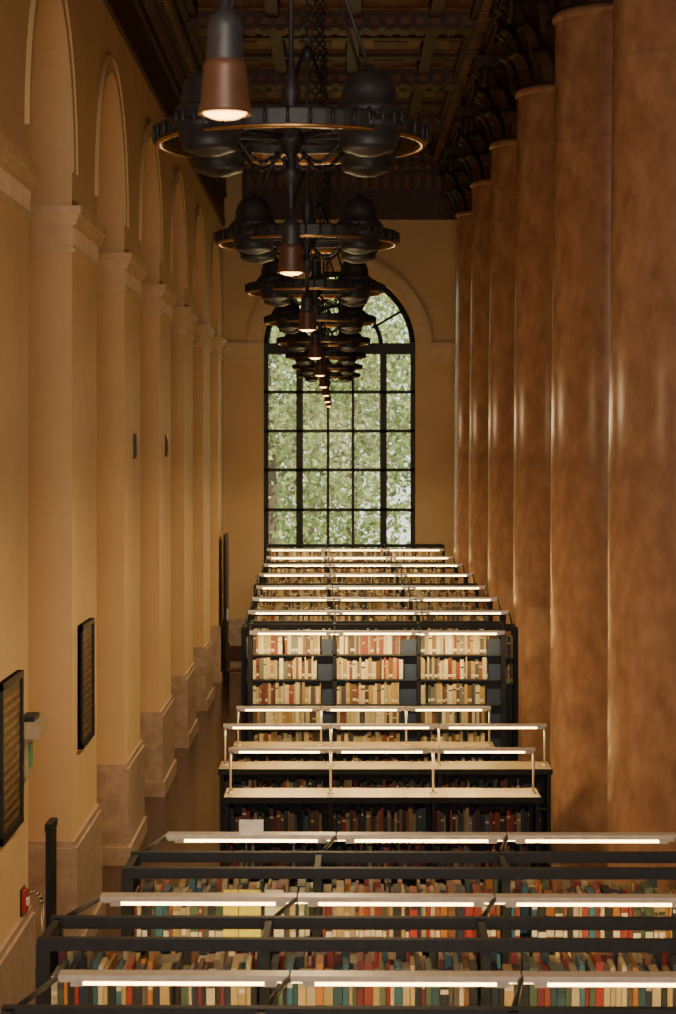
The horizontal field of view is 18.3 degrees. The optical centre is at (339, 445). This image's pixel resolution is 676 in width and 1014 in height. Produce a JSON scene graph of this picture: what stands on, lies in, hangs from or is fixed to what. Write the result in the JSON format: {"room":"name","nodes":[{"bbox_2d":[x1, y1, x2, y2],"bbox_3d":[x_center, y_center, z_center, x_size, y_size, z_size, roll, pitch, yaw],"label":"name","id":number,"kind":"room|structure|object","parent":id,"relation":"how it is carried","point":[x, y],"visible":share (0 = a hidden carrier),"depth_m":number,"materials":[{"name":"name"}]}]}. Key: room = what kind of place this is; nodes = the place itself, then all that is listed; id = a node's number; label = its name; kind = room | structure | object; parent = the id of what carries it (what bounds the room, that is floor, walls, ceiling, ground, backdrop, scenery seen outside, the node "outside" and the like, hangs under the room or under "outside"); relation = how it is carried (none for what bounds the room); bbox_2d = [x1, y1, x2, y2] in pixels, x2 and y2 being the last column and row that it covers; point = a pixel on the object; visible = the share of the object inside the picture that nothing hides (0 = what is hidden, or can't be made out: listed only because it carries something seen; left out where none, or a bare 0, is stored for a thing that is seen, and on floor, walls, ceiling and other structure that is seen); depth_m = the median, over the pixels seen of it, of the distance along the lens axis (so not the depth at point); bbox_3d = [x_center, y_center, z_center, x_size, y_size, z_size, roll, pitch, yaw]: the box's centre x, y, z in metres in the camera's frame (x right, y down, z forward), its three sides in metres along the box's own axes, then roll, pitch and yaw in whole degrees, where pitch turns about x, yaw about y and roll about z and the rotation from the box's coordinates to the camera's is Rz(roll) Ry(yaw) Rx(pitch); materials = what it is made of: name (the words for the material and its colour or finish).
{"room":"library","nodes":[
{"label":"library","id":0,"kind":"room"},
{"bbox_2d":[0,0,222,945],"bbox_3d":[-2.925,-0.750,20.500,0.950,11.000,47.000,0,0,0],"label":"wall","id":1,"kind":"structure","parent":0,"point":[89,528],"depth_m":21.13,"materials":[{"name":"paint"}]},
{"bbox_2d":[0,670,23,845],"bbox_3d":[-2.425,2.275,15.450,0.050,1.150,1.000,0,0,0],"label":"wall plaque","id":2,"kind":"object","parent":1,"relation":"attached to","point":[12,686],"visible":1,"depth_m":15.47,"materials":[{"name":"brown metal"}]},
{"bbox_2d":[20,885,29,916],"bbox_3d":[-2.422,3.505,16.175,0.055,0.210,0.190,0,0,0],"label":"alarm pull station","id":3,"kind":"object","parent":1,"relation":"attached to","point":[24,892],"visible":1,"depth_m":16.10,"materials":[{"name":"plastic"}]},
{"bbox_2d":[24,712,44,777],"bbox_3d":[-2.380,2.315,16.275,0.140,0.470,0.350,0,0,0],"label":"emergency light","id":4,"kind":"object","parent":1,"relation":"attached to","point":[34,725],"visible":0.84,"depth_m":16.15,"materials":[{"name":"beige plastic"}]},
{"bbox_2d":[29,889,42,935],"bbox_3d":[-2.450,4.143,16.750,0.168,1.214,0.028,0,0,0],"label":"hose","id":5,"kind":"object","parent":1,"relation":"attached to","point":[37,893],"visible":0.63,"depth_m":16.74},
{"bbox_2d":[77,618,94,748],"bbox_3d":[-2.425,2.255,20.075,0.050,1.150,0.950,0,0,0],"label":"wall plaque","id":6,"kind":"object","parent":1,"relation":"attached to","point":[85,630],"visible":1,"depth_m":19.97,"materials":[{"name":"brown metal"}]},
{"bbox_2d":[0,619,222,1012],"bbox_3d":[-2.735,4.180,20.455,0.730,1.140,47.070,0,0,0],"label":"baseboard","id":7,"kind":"structure","parent":1,"relation":"attached to","point":[116,827],"depth_m":23.80,"materials":[{"name":"stone"}]},
{"bbox_2d":[0,131,226,360],"bbox_3d":[-2.730,-1.980,20.450,0.740,0.420,47.080,0,0,0],"label":"trim","id":8,"kind":"structure","parent":1,"relation":"attached to","point":[51,228],"depth_m":19.88,"materials":[{"name":"stone"}]},
{"bbox_2d":[25,0,220,321],"bbox_3d":[-2.430,-3.335,20.125,0.040,1.670,44.630,0,0,0],"label":"trim","id":9,"kind":"structure","parent":1,"relation":"attached to","point":[110,66],"depth_m":23.50,"materials":[{"name":"paint"}]},
{"bbox_2d":[133,433,137,458],"bbox_3d":[-2.433,0.000,25.000,0.035,0.300,0.200,0,0,0],"label":"wall speaker","id":10,"kind":"object","parent":1,"relation":"attached to","point":[135,435],"visible":1,"depth_m":24.90,"materials":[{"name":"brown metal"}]},
{"bbox_2d":[103,0,226,225],"bbox_3d":[-2.280,-5.425,20.500,0.340,1.650,47.000,0,0,0],"label":"trim","id":11,"kind":"structure","parent":1,"relation":"attached to","point":[156,33],"depth_m":28.45,"materials":[{"name":"brown wood"}]},
{"bbox_2d":[165,435,167,456],"bbox_3d":[-2.433,0.000,29.500,0.035,0.300,0.200,0,0,0],"label":"wall speaker","id":12,"kind":"object","parent":1,"relation":"attached to","point":[166,436],"visible":1,"depth_m":29.40,"materials":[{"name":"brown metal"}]},
{"bbox_2d":[223,533,228,680],"bbox_3d":[-2.310,3.275,43.000,0.100,2.950,1.100,0,0,0],"label":"door","id":13,"kind":"structure","parent":1,"relation":"in","point":[225,536],"depth_m":42.55,"materials":[{"name":"black paint"}]},
{"bbox_2d":[35,673,240,1003],"bbox_3d":[1.450,4.850,20.550,9.700,0.200,47.700,0,0,0],"label":"floor","id":14,"kind":"structure","parent":0,"point":[191,803],"depth_m":28.38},
{"bbox_2d":[45,817,57,927],"bbox_3d":[-2.380,3.920,17.300,0.080,1.660,0.400,0,0,0],"label":"post","id":15,"kind":"object","parent":14,"relation":"on","point":[51,824],"visible":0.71,"depth_m":17.15,"materials":[{"name":"black paint"}]},
{"bbox_2d":[226,643,240,694],"bbox_3d":[-1.950,4.275,40.300,0.440,0.951,0.440,0,0,0],"label":"wooden chair","id":16,"kind":"object","parent":14,"relation":"on","point":[234,652],"visible":0.54,"depth_m":40.47,"materials":[{"name":"black paint"}]},
{"bbox_2d":[0,970,675,1013],"bbox_3d":[0.656,3.393,7.746,3.774,2.715,1.117,0,0,1],"label":"bookshelf","id":17,"kind":"object","parent":14,"relation":"on","point":[77,978],"visible":1,"depth_m":8.22,"materials":[{"name":"black metal"}]},
{"bbox_2d":[266,544,444,581],"bbox_3d":[0.305,3.362,41.894,3.580,2.775,0.877,0,0,0],"label":"bookshelf","id":18,"kind":"object","parent":14,"relation":"on","point":[271,549],"visible":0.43,"depth_m":41.92,"materials":[{"name":"black metal"}]},
{"bbox_2d":[36,892,675,1005],"bbox_3d":[0.646,3.393,9.196,3.794,2.715,1.097,0,0,1],"label":"bookshelf","id":19,"kind":"object","parent":14,"relation":"on","point":[56,952],"visible":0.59,"depth_m":8.79,"materials":[{"name":"black metal"}]},
{"bbox_2d":[51,951,675,1005],"bbox_3d":[0.603,2.561,8.870,3.596,0.879,0.397,0,0,1],"label":"books","id":20,"kind":"object","parent":19,"relation":"on","point":[62,993],"depth_m":8.70,"materials":[{"name":"multicoloured paper"}]},
{"bbox_2d":[263,556,457,594],"bbox_3d":[0.360,3.373,37.541,3.450,2.754,1.007,0,0,0],"label":"bookshelf","id":21,"kind":"object","parent":14,"relation":"on","point":[265,579],"visible":0.16,"depth_m":37.08,"materials":[{"name":"black metal"}]},
{"bbox_2d":[266,571,453,594],"bbox_3d":[0.356,2.496,37.161,3.322,0.568,0.201,0,0,0],"label":"books","id":22,"kind":"object","parent":21,"relation":"on","point":[308,579],"depth_m":37.08,"materials":[{"name":"multicoloured paper"}]},
{"bbox_2d":[259,564,467,606],"bbox_3d":[0.390,3.373,35.142,3.450,2.754,1.007,0,0,0],"label":"bookshelf","id":23,"kind":"object","parent":14,"relation":"on","point":[465,579],"visible":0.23,"depth_m":34.68,"materials":[{"name":"black metal"}]},
{"bbox_2d":[263,579,463,606],"bbox_3d":[0.389,2.495,34.762,3.328,0.569,0.201,0,0,0],"label":"books","id":24,"kind":"object","parent":23,"relation":"on","point":[270,591],"depth_m":34.68,"materials":[{"name":"paper"}]},
{"bbox_2d":[232,706,495,760],"bbox_3d":[0.250,3.753,22.245,2.770,1.994,0.550,0,0,0],"label":"bookshelf","id":25,"kind":"object","parent":14,"relation":"on","point":[241,756],"visible":0.09,"depth_m":22.21,"materials":[{"name":"metal"}]},
{"bbox_2d":[238,755,482,760],"bbox_3d":[0.228,3.905,22.120,2.605,1.270,0.201,0,0,0],"label":"books","id":26,"kind":"object","parent":25,"relation":"on","point":[240,757],"depth_m":22.24,"materials":[{"name":"multicoloured paper"}]},
{"bbox_2d":[254,573,478,620],"bbox_3d":[0.400,3.373,32.441,3.430,2.754,1.007,0,0,0],"label":"bookshelf","id":27,"kind":"object","parent":14,"relation":"on","point":[475,593],"visible":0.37,"depth_m":31.98,"materials":[{"name":"black metal"}]},
{"bbox_2d":[258,591,474,620],"bbox_3d":[0.399,2.496,32.062,3.308,0.569,0.201,0,0,0],"label":"books","id":28,"kind":"object","parent":27,"relation":"on","point":[265,594],"depth_m":31.97,"materials":[{"name":"paper"}]},
{"bbox_2d":[252,586,492,620],"bbox_3d":[0.440,3.373,29.541,3.350,2.754,1.007,0,0,0],"label":"bookshelf","id":29,"kind":"object","parent":14,"relation":"on","point":[489,603],"visible":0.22,"depth_m":29.07,"materials":[{"name":"black metal"}]},
{"bbox_2d":[255,605,487,620],"bbox_3d":[0.439,2.495,29.162,3.228,0.570,0.201,0,0,0],"label":"books","id":30,"kind":"object","parent":29,"relation":"on","point":[277,618],"depth_m":29.07,"materials":[{"name":"paper"}]},
{"bbox_2d":[246,597,505,639],"bbox_3d":[0.460,3.373,27.241,3.310,2.754,1.007,0,0,0],"label":"bookshelf","id":31,"kind":"object","parent":14,"relation":"on","point":[501,617],"visible":0.06,"depth_m":27.35,"materials":[{"name":"black metal"}]},
{"bbox_2d":[251,618,499,639],"bbox_3d":[0.458,2.495,26.861,3.186,0.570,0.201,0,0,0],"label":"books","id":32,"kind":"object","parent":31,"relation":"on","point":[305,619],"depth_m":26.78,"materials":[{"name":"multicoloured paper"}]},
{"bbox_2d":[248,621,505,760],"bbox_3d":[0.420,3.393,24.003,2.950,2.715,0.857,0,0,0],"label":"bookshelf","id":33,"kind":"object","parent":14,"relation":"on","point":[452,666],"visible":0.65,"depth_m":24.02,"materials":[{"name":"black metal"}]},
{"bbox_2d":[241,610,517,760],"bbox_3d":[0.465,3.373,25.041,3.240,2.754,1.007,0,0,0],"label":"bookshelf","id":34,"kind":"object","parent":14,"relation":"on","point":[512,640],"visible":0.15,"depth_m":24.61,"materials":[{"name":"black metal"}]},
{"bbox_2d":[246,635,512,683],"bbox_3d":[0.464,2.496,24.661,3.118,0.568,0.201,0,0,0],"label":"books","id":35,"kind":"object","parent":34,"relation":"on","point":[509,639],"depth_m":24.58,"materials":[{"name":"beige paper"}]},
{"bbox_2d":[223,747,541,891],"bbox_3d":[0.383,3.753,19.195,2.875,1.994,0.550,0,0,0],"label":"bookshelf","id":36,"kind":"object","parent":14,"relation":"on","point":[330,809],"visible":0.25,"depth_m":19.05,"materials":[{"name":"metal"}]},
{"bbox_2d":[230,805,529,887],"bbox_3d":[0.359,3.905,19.070,2.708,1.269,0.201,0,0,0],"label":"books","id":37,"kind":"object","parent":36,"relation":"on","point":[276,818],"depth_m":18.99,"materials":[{"name":"multicoloured paper"}]},
{"bbox_2d":[218,723,552,879],"bbox_3d":[0.445,3.753,20.845,3.280,1.994,0.550,0,0,0],"label":"bookshelf","id":38,"kind":"object","parent":14,"relation":"on","point":[245,774],"visible":0.14,"depth_m":20.77,"materials":[{"name":"metal"}]},
{"bbox_2d":[224,776,540,831],"bbox_3d":[0.418,3.905,20.719,3.106,1.270,0.201,0,0,0],"label":"books","id":39,"kind":"object","parent":38,"relation":"on","point":[237,781],"depth_m":20.72,"materials":[{"name":"paper"}]},
{"bbox_2d":[121,832,675,970],"bbox_3d":[0.379,3.393,10.701,2.862,2.715,1.187,0,0,0],"label":"bookshelf","id":40,"kind":"object","parent":14,"relation":"on","point":[502,878],"visible":0.28,"depth_m":10.24,"materials":[{"name":"black metal"}]},
{"bbox_2d":[239,820,262,833],"bbox_3d":[-0.475,2.038,11.245,0.130,0.075,0.030,0,0,0],"label":"card","id":41,"kind":"object","parent":40,"relation":"in","point":[245,826],"visible":1,"depth_m":11.24,"materials":[{"name":"paper"}]},
{"bbox_2d":[134,879,675,970],"bbox_3d":[0.347,2.560,10.319,2.684,0.879,0.418,0,0,0],"label":"books","id":42,"kind":"object","parent":40,"relation":"on","point":[527,886],"depth_m":10.15,"materials":[{"name":"multicoloured paper"}]},
{"bbox_2d":[438,147,471,591],"bbox_3d":[2.840,-0.445,40.500,1.920,10.390,1.920,0,0,0],"label":"marble column","id":43,"kind":"structure","parent":14,"relation":"on","point":[457,176],"depth_m":40.12,"materials":[{"name":"brown stone"}]},
{"bbox_2d":[450,107,490,608],"bbox_3d":[2.840,-0.445,35.800,1.920,10.390,1.920,0,0,0],"label":"marble column","id":44,"kind":"structure","parent":14,"relation":"on","point":[472,138],"depth_m":35.40,"materials":[{"name":"brown stone"}]},
{"bbox_2d":[467,55,516,635],"bbox_3d":[2.840,-0.445,31.200,1.920,10.390,1.920,0,0,0],"label":"marble column","id":45,"kind":"structure","parent":14,"relation":"on","point":[495,89],"depth_m":30.77,"materials":[{"name":"brown stone"}]},
{"bbox_2d":[488,0,554,764],"bbox_3d":[2.840,-0.445,26.600,1.920,10.390,1.920,0,0,0],"label":"marble column","id":46,"kind":"structure","parent":14,"relation":"on","point":[529,35],"depth_m":26.14,"materials":[{"name":"brown stone"}]},
{"bbox_2d":[548,0,612,886],"bbox_3d":[2.840,-0.445,21.900,1.920,10.390,1.920,0,0,0],"label":"marble column","id":47,"kind":"structure","parent":14,"relation":"on","point":[583,28],"depth_m":21.41,"materials":[{"name":"brown stone"}]},
{"bbox_2d":[607,0,675,887],"bbox_3d":[2.840,-0.445,17.200,1.920,10.390,1.920,0,0,0],"label":"marble column","id":48,"kind":"structure","parent":14,"relation":"on","point":[641,729],"depth_m":16.74,"materials":[{"name":"brown stone"}]},
{"bbox_2d":[185,0,485,163],"bbox_3d":[1.450,-6.215,20.475,9.700,0.670,47.850,0,0,0],"label":"ceiling","id":49,"kind":"structure","parent":0,"point":[416,43],"depth_m":32.17,"materials":[{"name":"paint"}]},
{"bbox_2d":[198,0,251,119],"bbox_3d":[-0.270,-3.508,4.930,1.245,5.484,1.245,0,0,0],"label":"pendant light","id":50,"kind":"object","parent":49,"relation":"hanging from","point":[224,92],"visible":1,"depth_m":4.89,"materials":[{"name":"metal"}]},
{"bbox_2d":[214,164,282,263],"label":"chandelier","id":51,"kind":"object","parent":49,"relation":"hanging from","point":[254,232],"depth_m":13.67,"materials":[{"name":"metal"}]},
{"bbox_2d":[264,299,299,333],"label":"chandelier","id":52,"kind":"object","parent":49,"relation":"hanging from","point":[286,318],"depth_m":22.75,"materials":[{"name":"metal"}]},
{"bbox_2d":[152,0,428,275],"bbox_3d":[-0.220,-3.508,9.450,1.245,5.484,1.245,0,0,0],"label":"chandelier","id":53,"kind":"object","parent":49,"relation":"hanging from","point":[371,130],"visible":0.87,"depth_m":9.14,"materials":[{"name":"metal"}]},
{"bbox_2d":[276,330,309,351],"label":"chandelier","id":54,"kind":"object","parent":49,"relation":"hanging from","point":[300,341],"depth_m":27.35,"materials":[{"name":"metal"}]},
{"bbox_2d":[285,348,315,364],"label":"chandelier","id":55,"kind":"object","parent":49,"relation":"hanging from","point":[301,358],"depth_m":31.97,"materials":[{"name":"metal"}]},
{"bbox_2d":[292,360,315,374],"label":"chandelier","id":56,"kind":"object","parent":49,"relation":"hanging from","point":[309,369],"depth_m":36.56,"materials":[{"name":"metal"}]},
{"bbox_2d":[297,373,319,382],"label":"chandelier","id":57,"kind":"object","parent":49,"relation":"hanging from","point":[308,378],"depth_m":40.89,"materials":[{"name":"metal"}]},
{"bbox_2d":[295,0,330,106],"label":"chain","id":58,"kind":"object","parent":49,"relation":"hanging from","point":[307,55],"depth_m":14.09,"materials":[{"name":"metal"}]},
{"bbox_2d":[245,0,384,358],"bbox_3d":[-0.220,-3.508,18.600,1.245,5.484,1.245,0,0,0],"label":"chandelier","id":59,"kind":"object","parent":49,"relation":"hanging from","point":[354,285],"visible":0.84,"depth_m":18.23,"materials":[{"name":"metal"}]},
{"bbox_2d":[317,0,322,78],"label":"chain","id":60,"kind":"object","parent":49,"relation":"hanging from","point":[320,4],"depth_m":23.19,"materials":[{"name":"metal"}]},
{"bbox_2d":[314,354,325,376],"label":"chandelier","id":61,"kind":"object","parent":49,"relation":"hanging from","point":[320,366],"depth_m":23.16,"materials":[{"name":"metal"}]},
{"bbox_2d":[317,171,328,222],"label":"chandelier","id":62,"kind":"object","parent":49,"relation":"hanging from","point":[320,208],"depth_m":23.18,"materials":[{"name":"metal"}]},
{"bbox_2d":[321,0,325,105],"label":"chain","id":63,"kind":"object","parent":49,"relation":"hanging from","point":[323,33],"depth_m":27.80,"materials":[{"name":"metal"}]},
{"bbox_2d":[319,369,327,387],"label":"chandelier","id":64,"kind":"object","parent":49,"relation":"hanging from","point":[323,383],"depth_m":27.76,"materials":[{"name":"metal"}]},
{"bbox_2d":[323,48,327,95],"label":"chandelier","id":65,"kind":"object","parent":49,"relation":"hanging from","point":[324,48],"depth_m":32.39,"materials":[{"name":"metal"}]},
{"bbox_2d":[322,380,329,395],"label":"chandelier","id":66,"kind":"object","parent":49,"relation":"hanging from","point":[325,391],"depth_m":32.35,"materials":[{"name":"metal"}]},
{"bbox_2d":[324,261,328,278],"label":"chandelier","id":67,"kind":"object","parent":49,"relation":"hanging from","point":[326,275],"depth_m":32.37,"materials":[{"name":"metal"}]},
{"bbox_2d":[324,389,330,402],"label":"chandelier","id":68,"kind":"object","parent":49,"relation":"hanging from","point":[327,399],"depth_m":36.96,"materials":[{"name":"metal"}]},
{"bbox_2d":[327,184,330,222],"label":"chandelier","id":69,"kind":"object","parent":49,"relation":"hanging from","point":[328,184],"depth_m":41.29,"materials":[{"name":"metal"}]},
{"bbox_2d":[328,371,359,386],"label":"chandelier","id":70,"kind":"object","parent":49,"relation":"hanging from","point":[338,376],"depth_m":40.91,"materials":[{"name":"metal"}]},
{"bbox_2d":[324,347,365,371],"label":"chandelier","id":71,"kind":"object","parent":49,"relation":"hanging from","point":[339,355],"depth_m":31.98,"materials":[{"name":"metal"}]},
{"bbox_2d":[327,361,362,379],"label":"chandelier","id":72,"kind":"object","parent":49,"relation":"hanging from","point":[343,369],"depth_m":36.58,"materials":[{"name":"metal"}]},
{"bbox_2d":[321,327,369,357],"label":"chandelier","id":73,"kind":"object","parent":49,"relation":"hanging from","point":[346,342],"depth_m":27.38,"materials":[{"name":"metal"}]},
{"bbox_2d":[317,299,375,343],"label":"chandelier","id":74,"kind":"object","parent":49,"relation":"hanging from","point":[344,319],"depth_m":22.77,"materials":[{"name":"metal"}]},
{"bbox_2d":[298,165,399,331],"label":"chandelier","id":75,"kind":"object","parent":49,"relation":"hanging from","point":[357,232],"depth_m":13.76,"materials":[{"name":"metal"}]},
{"bbox_2d":[223,173,455,617],"bbox_3d":[1.450,-0.750,44.200,9.700,11.000,0.400,0,0,0],"label":"wall","id":76,"kind":"structure","parent":0,"point":[424,257],"depth_m":44.00,"materials":[{"name":"paint"}]},
{"bbox_2d":[229,618,245,672],"bbox_3d":[1.025,4.180,43.975,6.950,1.140,0.050,0,0,0],"label":"baseboard","id":77,"kind":"structure","parent":76,"relation":"attached to","point":[235,624],"depth_m":43.95,"materials":[{"name":"stone"}]},
{"bbox_2d":[223,343,454,361],"bbox_3d":[0.525,-1.960,43.930,5.950,0.400,0.140,0,0,0],"label":"trim","id":78,"kind":"structure","parent":76,"relation":"attached to","point":[233,352],"depth_m":43.95,"materials":[{"name":"paint"}]},
{"bbox_2d":[264,271,414,563],"bbox_3d":[-0.010,-0.544,44.130,3.215,6.287,0.200,0,0,0],"label":"window","id":79,"kind":"structure","parent":76,"relation":"in","point":[381,348],"depth_m":44.08,"materials":[{"name":"brown metal"}]},
{"bbox_2d":[247,254,431,342],"bbox_3d":[-0.010,-3.045,43.955,3.860,1.930,0.090,0,0,0],"label":"trim","id":80,"kind":"structure","parent":76,"relation":"attached to","point":[379,271],"depth_m":43.95,"materials":[{"name":"paint"}]},
{"bbox_2d":[242,162,456,219],"bbox_3d":[0.775,-5.495,43.830,5.650,1.510,0.340,0,0,0],"label":"trim","id":81,"kind":"structure","parent":76,"relation":"attached to","point":[410,191],"depth_m":43.94,"materials":[{"name":"brown wood"}]},
{"bbox_2d":[429,0,508,175],"bbox_3d":[2.840,-5.945,20.500,2.000,0.610,47.000,0,0,0],"label":"trim","id":82,"kind":"structure","parent":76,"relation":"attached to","point":[471,45],"depth_m":33.14,"materials":[{"name":"brown wood"}]},
{"label":"outside","id":83,"kind":"structure","parent":0,"visible":0},
{"bbox_3d":[0.000,4.950,67.250,60.000,0.200,45.500,0,0,0],"label":"lawn","id":84,"kind":"structure","parent":83,"visible":0},
{"bbox_2d":[270,334,339,541],"bbox_3d":[-4.124,-0.943,58.305,8.693,11.602,6.890,0,0,28],"label":"tree","id":85,"kind":"object","parent":84,"relation":"on","point":[279,334],"visible":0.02,"depth_m":58.20,"materials":[{"name":"green plant"}]},
{"bbox_2d":[269,278,409,543],"bbox_3d":[-1.672,0.130,49.923,7.291,9.458,5.815,0,0,21],"label":"tree","id":86,"kind":"object","parent":84,"relation":"on","point":[279,418],"visible":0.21,"depth_m":49.93,"materials":[{"name":"green plant"}]},
{"bbox_2d":[270,277,409,543],"bbox_3d":[0.171,-1.521,55.770,9.155,12.758,8.515,0,0,36],"label":"tree","id":87,"kind":"object","parent":84,"relation":"on","point":[286,485],"visible":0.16,"depth_m":55.51,"materials":[{"name":"green plant"}]},
{"bbox_2d":[271,296,409,543],"bbox_3d":[-0.295,-0.666,61.858,13.116,12.435,8.406,0,0,0],"label":"tree","id":88,"kind":"object","parent":84,"relation":"on","point":[385,325],"visible":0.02,"depth_m":61.87,"materials":[{"name":"green plant"}]},
{"bbox_2d":[273,272,409,543],"bbox_3d":[2.284,-0.672,51.367,9.195,11.061,5.390,0,0,0],"label":"tree","id":89,"kind":"object","parent":84,"relation":"on","point":[359,399],"visible":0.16,"depth_m":50.86,"materials":[{"name":"green plant"}]},
{"bbox_2d":[390,328,409,503],"bbox_3d":[5.514,-0.747,58.628,8.978,11.209,6.517,0,0,0],"label":"tree","id":90,"kind":"object","parent":84,"relation":"on","point":[406,501],"visible":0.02,"depth_m":58.87,"materials":[{"name":"green plant"}]}
]}

